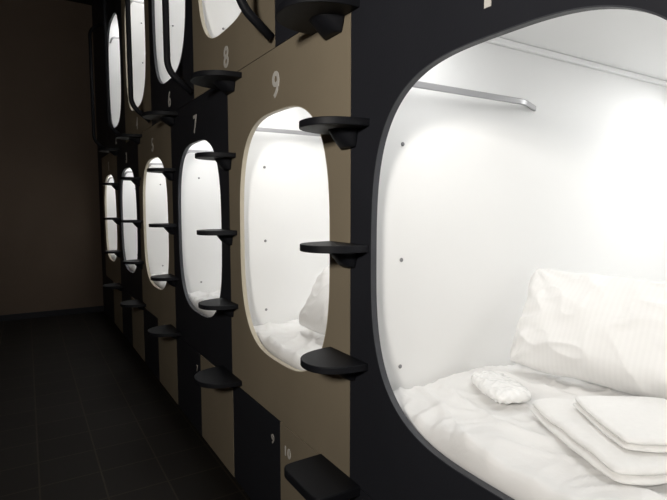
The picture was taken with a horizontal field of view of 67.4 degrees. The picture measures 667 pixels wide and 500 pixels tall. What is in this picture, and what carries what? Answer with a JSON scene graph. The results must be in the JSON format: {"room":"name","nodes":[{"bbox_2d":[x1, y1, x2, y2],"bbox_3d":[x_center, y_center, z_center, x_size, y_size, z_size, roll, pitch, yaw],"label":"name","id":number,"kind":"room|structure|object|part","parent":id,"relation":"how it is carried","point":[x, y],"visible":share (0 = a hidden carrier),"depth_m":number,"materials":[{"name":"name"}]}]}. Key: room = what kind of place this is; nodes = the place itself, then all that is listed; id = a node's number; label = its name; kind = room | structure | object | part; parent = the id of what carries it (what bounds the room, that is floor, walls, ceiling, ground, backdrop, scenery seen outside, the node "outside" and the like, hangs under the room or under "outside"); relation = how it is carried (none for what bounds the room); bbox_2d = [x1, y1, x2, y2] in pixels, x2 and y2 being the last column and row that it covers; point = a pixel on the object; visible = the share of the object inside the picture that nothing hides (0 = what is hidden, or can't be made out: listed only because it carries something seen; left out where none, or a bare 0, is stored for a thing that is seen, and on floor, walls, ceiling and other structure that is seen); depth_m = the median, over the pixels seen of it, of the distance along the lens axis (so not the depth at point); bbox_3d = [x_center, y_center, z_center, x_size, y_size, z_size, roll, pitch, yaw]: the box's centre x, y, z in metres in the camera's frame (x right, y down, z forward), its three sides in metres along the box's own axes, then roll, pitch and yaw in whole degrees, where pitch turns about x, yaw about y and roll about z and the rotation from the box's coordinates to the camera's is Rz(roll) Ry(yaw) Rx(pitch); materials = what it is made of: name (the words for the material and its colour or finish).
{"room":"capsule hotel","nodes":[
{"label":"capsule hotel","id":0,"kind":"room"},
{"bbox_2d":[0,0,103,314],"bbox_3d":[-3.376,-1.236,7.036,4.500,4.240,0.100,-3,6,-31],"label":"wall","id":1,"kind":"structure","parent":0,"point":[51,255],"depth_m":6.69,"materials":[{"name":"paint"}]},
{"bbox_2d":[0,306,103,320],"bbox_3d":[-4.242,0.888,6.618,2.200,0.080,0.012,-3,6,-31],"label":"baseboard","id":2,"kind":"structure","parent":1,"relation":"attached to","point":[29,315],"depth_m":6.84,"materials":[{"name":"black"}]},
{"bbox_2d":[92,0,101,25],"bbox_3d":[-0.839,-2.859,2.878,0.030,0.295,9.380,-3,6,-31],"label":"trim","id":3,"kind":"structure","parent":1,"relation":"attached to","point":[96,4],"depth_m":6.55,"materials":[{"name":"black"}]},
{"bbox_2d":[93,4,107,159],"bbox_3d":[-3.026,-2.114,6.514,0.030,1.796,1.025,-3,6,-31],"label":"trim","id":4,"kind":"structure","parent":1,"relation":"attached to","point":[98,37],"depth_m":6.46,"materials":[{"name":"black"}]},
{"bbox_2d":[98,158,108,315],"bbox_3d":[-3.191,-0.173,6.949,0.030,2.138,0.395,-3,6,-31],"label":"trim","id":5,"kind":"structure","parent":1,"relation":"attached to","point":[104,275],"depth_m":6.93,"materials":[{"name":"black"}]},
{"bbox_2d":[66,0,92,4],"bbox_3d":[-0.894,-3.053,2.827,4.500,0.100,9.580,-3,6,-31],"label":"ceiling","id":6,"kind":"structure","parent":0,"point":[88,2],"depth_m":6.71,"materials":[{"name":"paint"}]},
{"bbox_2d":[0,311,250,499],"bbox_3d":[-0.894,1.272,3.198,4.500,0.100,9.580,-3,6,-31],"label":"floor","id":7,"kind":"structure","parent":0,"point":[83,416],"depth_m":3.42,"materials":[{"name":"tile"}]},
{"bbox_2d":[113,281,122,332],"bbox_3d":[-2.346,0.682,6.186,0.602,0.561,0.636,-3,6,-31],"label":"locker","id":8,"kind":"object","parent":7,"relation":"on","point":[118,317],"visible":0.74,"depth_m":6.01,"materials":[{"name":"paint"}]},
{"bbox_2d":[122,289,132,345],"bbox_3d":[-2.013,0.728,5.647,0.602,0.561,0.626,-3,6,-31],"label":"locker","id":9,"kind":"object","parent":7,"relation":"on","point":[126,312],"visible":0.07,"depth_m":5.46,"materials":[{"name":"paint"}]},
{"bbox_2d":[117,141,142,300],"bbox_3d":[-1.231,-0.349,5.679,2.064,1.571,1.237,-3,6,-31],"label":"pod","id":10,"kind":"object","parent":9,"relation":"on","point":[127,158],"visible":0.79,"depth_m":5.51,"materials":[{"name":"white plastic"}]},
{"bbox_2d":[106,0,125,153],"bbox_3d":[-1.558,-2.076,6.065,2.064,1.797,1.267,-3,6,-31],"label":"pod","id":11,"kind":"object","parent":10,"relation":"on","point":[114,18],"visible":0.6,"depth_m":5.94,"materials":[{"name":"white plastic"}]},
{"bbox_2d":[88,22,104,147],"bbox_3d":[-2.841,-1.968,6.031,0.169,1.540,0.038,-3,6,-31],"label":"handrail","id":12,"kind":"object","parent":11,"relation":"attached to","point":[99,24],"visible":0.94,"depth_m":5.98,"materials":[{"name":"black metal"}]},
{"bbox_2d":[102,0,120,133],"bbox_3d":[-2.176,-1.875,4.953,0.169,1.540,0.038,-3,6,-31],"label":"handrail","id":13,"kind":"object","parent":11,"relation":"attached to","point":[104,4],"visible":0.93,"depth_m":4.91,"materials":[{"name":"black metal"}]},
{"bbox_3d":[-2.425,-1.960,5.534,0.021,1.186,0.926,-3,6,-31],"label":"opening trim","id":14,"kind":"part","parent":11,"relation":"part of","materials":[{"name":"white plastic"}]},
{"bbox_2d":[115,134,141,144],"bbox_3d":[-1.836,-0.984,4.450,0.195,0.070,0.300,-3,6,-31],"label":"step","id":15,"kind":"structure","parent":10,"relation":"attached to","point":[135,138],"depth_m":4.40,"materials":[{"name":"black plastic"}]},
{"bbox_3d":[-2.098,-0.305,5.142,0.021,1.066,0.926,-3,6,-31],"label":"opening trim","id":16,"kind":"part","parent":10,"relation":"part of","materials":[{"name":"plastic"}]},
{"bbox_2d":[127,264,135,271],"bbox_3d":[-1.228,0.158,5.718,2.000,0.118,0.984,-3,6,-31],"label":"mattress","id":17,"kind":"object","parent":10,"relation":"in","point":[132,267],"visible":0.02,"depth_m":5.28,"materials":[{"name":"fabric"}]},
{"bbox_2d":[131,297,144,360],"bbox_3d":[-1.689,0.773,5.121,0.602,0.561,0.606,-3,6,-31],"label":"locker","id":18,"kind":"object","parent":7,"relation":"on","point":[137,314],"visible":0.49,"depth_m":4.94,"materials":[{"name":"paint"}]},
{"bbox_2d":[143,307,159,380],"bbox_3d":[-1.369,0.817,4.604,0.602,0.561,0.606,-3,6,-31],"label":"locker","id":19,"kind":"object","parent":7,"relation":"on","point":[151,344],"visible":0.08,"depth_m":4.43,"materials":[{"name":"paint"}]},
{"bbox_2d":[138,121,175,327],"bbox_3d":[-0.589,-0.260,4.639,2.064,1.571,1.207,-3,6,-31],"label":"pod","id":20,"kind":"object","parent":19,"relation":"on","point":[154,148],"visible":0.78,"depth_m":4.47,"materials":[{"name":"white plastic"}]},
{"bbox_2d":[119,177,140,185],"bbox_3d":[-1.854,-0.619,4.540,0.165,0.078,0.230,-3,6,-31],"label":"step","id":21,"kind":"structure","parent":20,"relation":"attached to","point":[136,180],"depth_m":4.47,"materials":[{"name":"black plastic"}]},
{"bbox_2d":[121,220,142,227],"bbox_3d":[-1.854,-0.235,4.573,0.165,0.078,0.230,-3,6,-31],"label":"step","id":22,"kind":"structure","parent":20,"relation":"attached to","point":[137,223],"depth_m":4.50,"materials":[{"name":"black plastic"}]},
{"bbox_2d":[120,299,145,309],"bbox_3d":[-1.867,0.521,4.630,0.195,0.070,0.300,-3,6,-31],"label":"step","id":23,"kind":"structure","parent":20,"relation":"attached to","point":[137,303],"depth_m":4.58,"materials":[{"name":"black plastic"}]},
{"bbox_2d":[122,259,143,268],"bbox_3d":[-1.854,0.138,4.605,0.165,0.078,0.230,-3,6,-31],"label":"step","id":24,"kind":"structure","parent":20,"relation":"attached to","point":[139,263],"depth_m":4.54,"materials":[{"name":"black plastic"}]},
{"bbox_2d":[121,0,151,142],"bbox_3d":[-0.906,-1.985,5.008,2.064,1.797,1.217,-3,6,-31],"label":"pod","id":25,"kind":"object","parent":20,"relation":"on","point":[134,123],"visible":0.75,"depth_m":4.92,"materials":[{"name":"white plastic"}]},
{"bbox_3d":[-1.775,-1.870,4.482,0.021,1.186,0.926,-3,6,-31],"label":"opening trim","id":26,"kind":"part","parent":25,"relation":"part of","materials":[{"name":"white plastic"}]},
{"bbox_3d":[-1.660,-2.411,5.062,0.793,0.080,0.061,-3,6,-31],"label":"curtain rail","id":27,"kind":"part","parent":25,"relation":"part of","materials":[{"name":"metal"}]},
{"bbox_2d":[125,0,150,122],"bbox_3d":[-1.538,-1.786,3.917,0.169,1.540,0.038,-3,6,-31],"label":"handrail","id":28,"kind":"object","parent":25,"relation":"attached to","point":[136,109],"visible":0.93,"depth_m":3.90,"materials":[{"name":"black metal"}]},
{"bbox_3d":[-1.341,-0.762,4.682,0.793,0.080,0.061,-3,6,-31],"label":"curtain rail","id":29,"kind":"part","parent":20,"relation":"part of","materials":[{"name":"metal"}]},
{"bbox_3d":[-1.456,-0.216,4.102,0.021,1.066,0.916,-3,6,-31],"label":"opening trim","id":30,"kind":"part","parent":20,"relation":"part of","materials":[{"name":"beige plastic"}]},
{"bbox_2d":[151,273,167,288],"bbox_3d":[-0.587,0.248,4.678,2.000,0.117,0.984,-3,6,-31],"label":"mattress","id":31,"kind":"object","parent":20,"relation":"in","point":[161,284],"visible":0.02,"depth_m":4.22,"materials":[{"name":"fabric"}]},
{"bbox_2d":[142,111,177,125],"bbox_3d":[-1.202,-0.896,3.423,0.195,0.070,0.300,-3,6,-31],"label":"step","id":32,"kind":"structure","parent":20,"relation":"attached to","point":[168,117],"depth_m":3.38,"materials":[{"name":"black plastic"}]},
{"bbox_2d":[147,324,180,338],"bbox_3d":[-1.234,0.610,3.603,0.195,0.070,0.300,-3,6,-31],"label":"step","id":33,"kind":"structure","parent":20,"relation":"attached to","point":[169,330],"depth_m":3.55,"materials":[{"name":"black plastic"}]},
{"bbox_2d":[158,319,177,403],"bbox_3d":[-1.052,0.861,4.090,0.602,0.561,0.596,-3,6,-31],"label":"locker","id":34,"kind":"object","parent":7,"relation":"on","point":[167,345],"visible":0.06,"depth_m":3.90,"materials":[{"name":"paint"}]},
{"bbox_2d":[176,336,201,434],"bbox_3d":[-0.741,0.905,3.585,0.602,0.561,0.586,-3,6,-31],"label":"locker","id":35,"kind":"object","parent":7,"relation":"on","point":[188,358],"visible":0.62,"depth_m":3.41,"materials":[{"name":"paint"}]},
{"bbox_2d":[171,89,232,372],"bbox_3d":[0.034,-0.174,3.629,2.064,1.571,1.167,-3,6,-31],"label":"pod","id":36,"kind":"object","parent":35,"relation":"on","point":[200,188],"visible":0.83,"depth_m":3.45,"materials":[{"name":"white plastic"}]},
{"bbox_2d":[147,168,175,180],"bbox_3d":[-1.221,-0.531,3.513,0.165,0.078,0.230,-3,6,-31],"label":"step","id":37,"kind":"structure","parent":36,"relation":"attached to","point":[168,173],"depth_m":3.45,"materials":[{"name":"black plastic"}]},
{"bbox_2d":[149,223,176,234],"bbox_3d":[-1.221,-0.147,3.546,0.165,0.078,0.230,-3,6,-31],"label":"step","id":38,"kind":"structure","parent":36,"relation":"attached to","point":[169,227],"depth_m":3.53,"materials":[{"name":"black plastic"}]},
{"bbox_2d":[150,274,178,286],"bbox_3d":[-1.221,0.226,3.578,0.165,0.078,0.230,-3,6,-31],"label":"step","id":39,"kind":"structure","parent":36,"relation":"attached to","point":[171,279],"depth_m":3.52,"materials":[{"name":"black plastic"}]},
{"bbox_2d":[148,0,193,125],"bbox_3d":[-0.275,-1.897,3.986,2.064,1.797,1.187,-3,6,-31],"label":"pod","id":40,"kind":"object","parent":36,"relation":"on","point":[166,94],"visible":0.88,"depth_m":3.87,"materials":[{"name":"white plastic"}]},
{"bbox_3d":[-1.147,-1.782,3.463,0.021,1.186,0.926,-3,6,-31],"label":"opening trim","id":41,"kind":"part","parent":40,"relation":"part of","materials":[{"name":"white plastic"}]},
{"bbox_2d":[162,0,192,94],"bbox_3d":[-0.919,-1.701,2.916,0.169,1.540,0.038,-3,6,-31],"label":"handrail","id":42,"kind":"object","parent":40,"relation":"attached to","point":[165,3],"visible":1,"depth_m":2.91,"materials":[{"name":"black metal"}]},
{"bbox_3d":[-0.715,-0.675,3.668,0.793,0.080,0.061,-3,6,-31],"label":"curtain rail","id":43,"kind":"part","parent":36,"relation":"part of","materials":[{"name":"metal"}]},
{"bbox_3d":[-0.830,-0.129,3.088,0.021,1.066,0.896,-3,6,-31],"label":"opening trim","id":44,"kind":"part","parent":36,"relation":"part of","materials":[{"name":"plastic"}]},
{"bbox_2d":[188,290,220,316],"bbox_3d":[0.039,0.334,3.664,2.000,0.118,0.984,-3,6,-31],"label":"mattress","id":45,"kind":"object","parent":36,"relation":"in","point":[196,297],"visible":0.06,"depth_m":3.40,"materials":[{"name":"fabric"}]},
{"bbox_2d":[190,70,241,94],"bbox_3d":[-0.595,-0.811,2.438,0.195,0.070,0.300,-3,6,-31],"label":"step","id":46,"kind":"structure","parent":36,"relation":"attached to","point":[223,80],"depth_m":2.40,"materials":[{"name":"black plastic"}]},
{"bbox_2d":[200,355,234,476],"bbox_3d":[-0.434,0.947,3.088,0.602,0.561,0.576,-3,6,-31],"label":"locker","id":47,"kind":"object","parent":7,"relation":"on","point":[217,404],"visible":0.05,"depth_m":2.89,"materials":[{"name":"paint"}]},
{"bbox_2d":[233,386,280,499],"bbox_3d":[-0.131,0.989,2.596,0.602,0.561,0.576,-3,6,-31],"label":"locker","id":48,"kind":"object","parent":7,"relation":"on","point":[257,469],"visible":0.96,"depth_m":2.42,"materials":[{"name":"paint"}]},
{"bbox_2d":[228,12,350,476],"bbox_3d":[0.636,-0.090,2.653,2.064,1.571,1.127,-3,6,-31],"label":"pod","id":49,"kind":"object","parent":48,"relation":"on","point":[290,186],"visible":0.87,"depth_m":2.40,"materials":[{"name":"white plastic"}]},
{"bbox_2d":[195,152,235,170],"bbox_3d":[-0.613,-0.447,2.529,0.165,0.078,0.230,-3,6,-31],"label":"step","id":50,"kind":"structure","parent":49,"relation":"attached to","point":[223,159],"depth_m":2.48,"materials":[{"name":"black plastic"}]},
{"bbox_2d":[197,229,236,244],"bbox_3d":[-0.613,-0.063,2.562,0.165,0.078,0.230,-3,6,-31],"label":"step","id":51,"kind":"structure","parent":49,"relation":"attached to","point":[226,236],"depth_m":2.51,"materials":[{"name":"black plastic"}]},
{"bbox_2d":[194,365,241,388],"bbox_3d":[-0.626,0.694,2.619,0.195,0.070,0.300,-3,6,-31],"label":"step","id":52,"kind":"structure","parent":49,"relation":"attached to","point":[218,377],"depth_m":2.58,"materials":[{"name":"black plastic"}]},
{"bbox_2d":[198,298,237,316],"bbox_3d":[-0.613,0.311,2.594,0.165,0.078,0.230,-3,6,-31],"label":"step","id":53,"kind":"structure","parent":49,"relation":"attached to","point":[227,307],"depth_m":2.56,"materials":[{"name":"black plastic"}]},
{"bbox_2d":[192,0,275,98],"bbox_3d":[0.338,-1.812,2.992,2.064,1.797,1.147,-3,6,-31],"label":"pod","id":54,"kind":"object","parent":49,"relation":"on","point":[224,38],"visible":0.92,"depth_m":2.60,"materials":[{"name":"white plastic"}]},
{"bbox_3d":[-0.534,-1.697,2.470,0.021,1.186,0.926,-3,6,-31],"label":"opening trim","id":55,"kind":"part","parent":54,"relation":"part of","materials":[{"name":"white plastic"}]},
{"bbox_2d":[236,0,273,40],"bbox_3d":[-0.317,-1.617,1.939,0.169,1.540,0.038,-3,6,-31],"label":"handrail","id":56,"kind":"object","parent":54,"relation":"attached to","point":[243,5],"visible":1,"depth_m":1.99,"materials":[{"name":"black metal"}]},
{"bbox_3d":[-0.228,-0.045,2.112,0.021,1.066,0.856,-3,6,-31],"label":"opening trim","id":57,"kind":"part","parent":49,"relation":"part of","materials":[{"name":"beige plastic"}]},
{"bbox_3d":[-0.113,-0.591,2.692,0.793,0.080,0.061,-3,6,-31],"label":"curtain rail","id":58,"kind":"part","parent":49,"relation":"part of","materials":[{"name":"metal"}]},
{"bbox_2d":[254,319,324,369],"bbox_3d":[0.641,0.419,2.688,2.000,0.117,0.984,-3,6,-31],"label":"mattress","id":59,"kind":"object","parent":49,"relation":"in","point":[288,341],"visible":0.09,"depth_m":2.35,"materials":[{"name":"fabric"}]},
{"bbox_2d":[299,265,328,334],"bbox_3d":[0.090,0.250,2.257,0.266,0.324,0.659,-3,6,-34],"label":"pillow","id":60,"kind":"object","parent":59,"relation":"on","point":[313,316],"visible":0.22,"depth_m":2.33,"materials":[{"name":"fabric"}]},
{"bbox_2d":[280,422,349,499],"bbox_3d":[0.165,1.030,2.116,0.602,0.561,0.546,-3,6,-31],"label":"locker","id":61,"kind":"object","parent":7,"relation":"on","point":[293,448],"visible":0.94,"depth_m":2.10,"materials":[{"name":"paint"}]},
{"bbox_2d":[284,454,359,499],"bbox_3d":[-0.050,0.814,1.718,0.165,0.084,0.260,-3,6,-31],"label":"step","id":62,"kind":"structure","parent":61,"relation":"attached to","point":[315,477],"depth_m":1.69,"materials":[{"name":"black plastic"}]},
{"bbox_3d":[-2.678,0.635,6.726,0.602,0.561,0.626,-3,6,-31],"label":"locker","id":63,"kind":"object","parent":7,"relation":"on","visible":0},
{"bbox_2d":[102,153,120,283],"bbox_3d":[-1.888,-0.441,6.744,2.064,1.571,1.267,-3,6,-31],"label":"pod","id":64,"kind":"object","parent":63,"relation":"on","point":[109,162],"visible":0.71,"depth_m":6.60,"materials":[{"name":"white plastic"}]},
{"bbox_2d":[98,148,118,155],"bbox_3d":[-2.480,-1.073,5.494,0.195,0.070,0.300,-3,6,-31],"label":"step","id":65,"kind":"structure","parent":64,"relation":"attached to","point":[114,151],"depth_m":5.41,"materials":[{"name":"black plastic"}]},
{"bbox_2d":[101,183,118,189],"bbox_3d":[-2.498,-0.709,5.584,0.165,0.078,0.230,-3,6,-31],"label":"step","id":66,"kind":"structure","parent":64,"relation":"attached to","point":[114,185],"depth_m":5.52,"materials":[{"name":"black plastic"}]},
{"bbox_3d":[-2.760,-0.397,6.216,0.021,1.066,0.966,-3,6,-31],"label":"opening trim","id":67,"kind":"part","parent":64,"relation":"part of","materials":[{"name":"beige plastic"}]},
{"bbox_2d":[103,217,120,224],"bbox_3d":[-2.498,-0.325,5.617,0.165,0.078,0.230,-3,6,-31],"label":"step","id":68,"kind":"structure","parent":64,"relation":"attached to","point":[116,220],"depth_m":5.60,"materials":[{"name":"black plastic"}]},
{"bbox_2d":[104,250,121,257],"bbox_3d":[-2.498,0.049,5.649,0.165,0.078,0.230,-3,6,-31],"label":"step","id":69,"kind":"structure","parent":64,"relation":"attached to","point":[117,253],"depth_m":5.58,"materials":[{"name":"black plastic"}]},
{"bbox_2d":[103,283,123,290],"bbox_3d":[-2.511,0.432,5.674,0.195,0.070,0.300,-3,6,-31],"label":"step","id":70,"kind":"structure","parent":64,"relation":"attached to","point":[118,286],"depth_m":5.62,"materials":[{"name":"black plastic"}]},
{"bbox_3d":[0.754,1.112,1.162,0.602,0.561,0.576,-3,6,-31],"label":"locker","id":71,"kind":"object","parent":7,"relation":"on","visible":0},
{"bbox_2d":[350,0,666,499],"bbox_3d":[1.230,-0.007,1.689,2.064,1.571,1.137,-3,6,-31],"label":"pod","id":72,"kind":"object","parent":71,"relation":"on","point":[504,141],"visible":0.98,"depth_m":1.78,"materials":[{"name":"white plastic"}]},
{"bbox_2d":[275,0,298,46],"bbox_3d":[0.935,-1.729,2.025,2.064,1.797,1.127,-3,6,-31],"label":"pod","id":73,"kind":"object","parent":72,"relation":"on","point":[282,34],"visible":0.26,"depth_m":1.99,"materials":[{"name":"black plastic"}]},
{"bbox_2d":[275,0,359,39],"bbox_3d":[-0.081,-0.740,1.607,0.195,0.070,0.300,-3,6,-31],"label":"step","id":74,"kind":"structure","parent":72,"relation":"attached to","point":[324,17],"depth_m":1.59,"materials":[{"name":"black plastic"}]},
{"bbox_2d":[300,347,367,380],"bbox_3d":[-0.021,0.393,1.635,0.165,0.078,0.230,-3,6,-31],"label":"step","id":75,"kind":"structure","parent":72,"relation":"attached to","point":[328,360],"depth_m":1.60,"materials":[{"name":"black plastic"}]},
{"bbox_2d":[299,116,369,148],"bbox_3d":[-0.021,-0.364,1.570,0.165,0.078,0.230,-3,6,-31],"label":"step","id":76,"kind":"structure","parent":72,"relation":"attached to","point":[343,130],"depth_m":1.54,"materials":[{"name":"black plastic"}]},
{"bbox_2d":[300,241,368,267],"bbox_3d":[-0.021,0.019,1.603,0.165,0.078,0.230,-3,6,-31],"label":"step","id":77,"kind":"structure","parent":72,"relation":"attached to","point":[344,254],"depth_m":1.54,"materials":[{"name":"black plastic"}]},
{"bbox_3d":[0.471,-0.510,1.746,0.793,0.080,0.061,-3,6,-31],"label":"curtain rail","id":78,"kind":"part","parent":72,"relation":"part of","materials":[{"name":"metal"}]},
{"bbox_2d":[393,364,666,499],"bbox_3d":[1.225,0.499,1.741,2.000,0.118,0.984,-3,6,-31],"label":"mattress","id":79,"kind":"object","parent":72,"relation":"in","point":[506,447],"visible":0.36,"depth_m":1.33,"materials":[{"name":"fabric"}]},
{"bbox_2d":[471,370,531,404],"bbox_3d":[0.540,0.443,1.622,0.142,0.060,0.226,0,5,-6],"label":"packet","id":80,"kind":"object","parent":79,"relation":"on","point":[501,388],"visible":1,"depth_m":1.56,"materials":[{"name":"plastic"}]},
{"bbox_2d":[510,269,666,399],"bbox_3d":[0.948,0.280,1.631,0.287,0.372,0.717,-5,7,-44],"label":"pillow","id":81,"kind":"object","parent":79,"relation":"on","point":[603,330],"visible":0.98,"depth_m":1.61,"materials":[{"name":"fabric"}]},
{"bbox_2d":[531,398,666,485],"bbox_3d":[0.768,0.474,1.289,0.377,0.046,0.420,0,5,-5],"label":"folded towel","id":82,"kind":"object","parent":79,"relation":"on","point":[559,416],"visible":0.44,"depth_m":1.18,"materials":[{"name":"white fabric"}]},
{"bbox_2d":[573,396,666,452],"bbox_3d":[0.797,0.435,1.272,0.272,0.037,0.288,0,5,1],"label":"folded towel","id":83,"kind":"object","parent":82,"relation":"on","point":[635,423],"visible":1,"depth_m":1.25,"materials":[{"name":"white fabric"}]}
]}

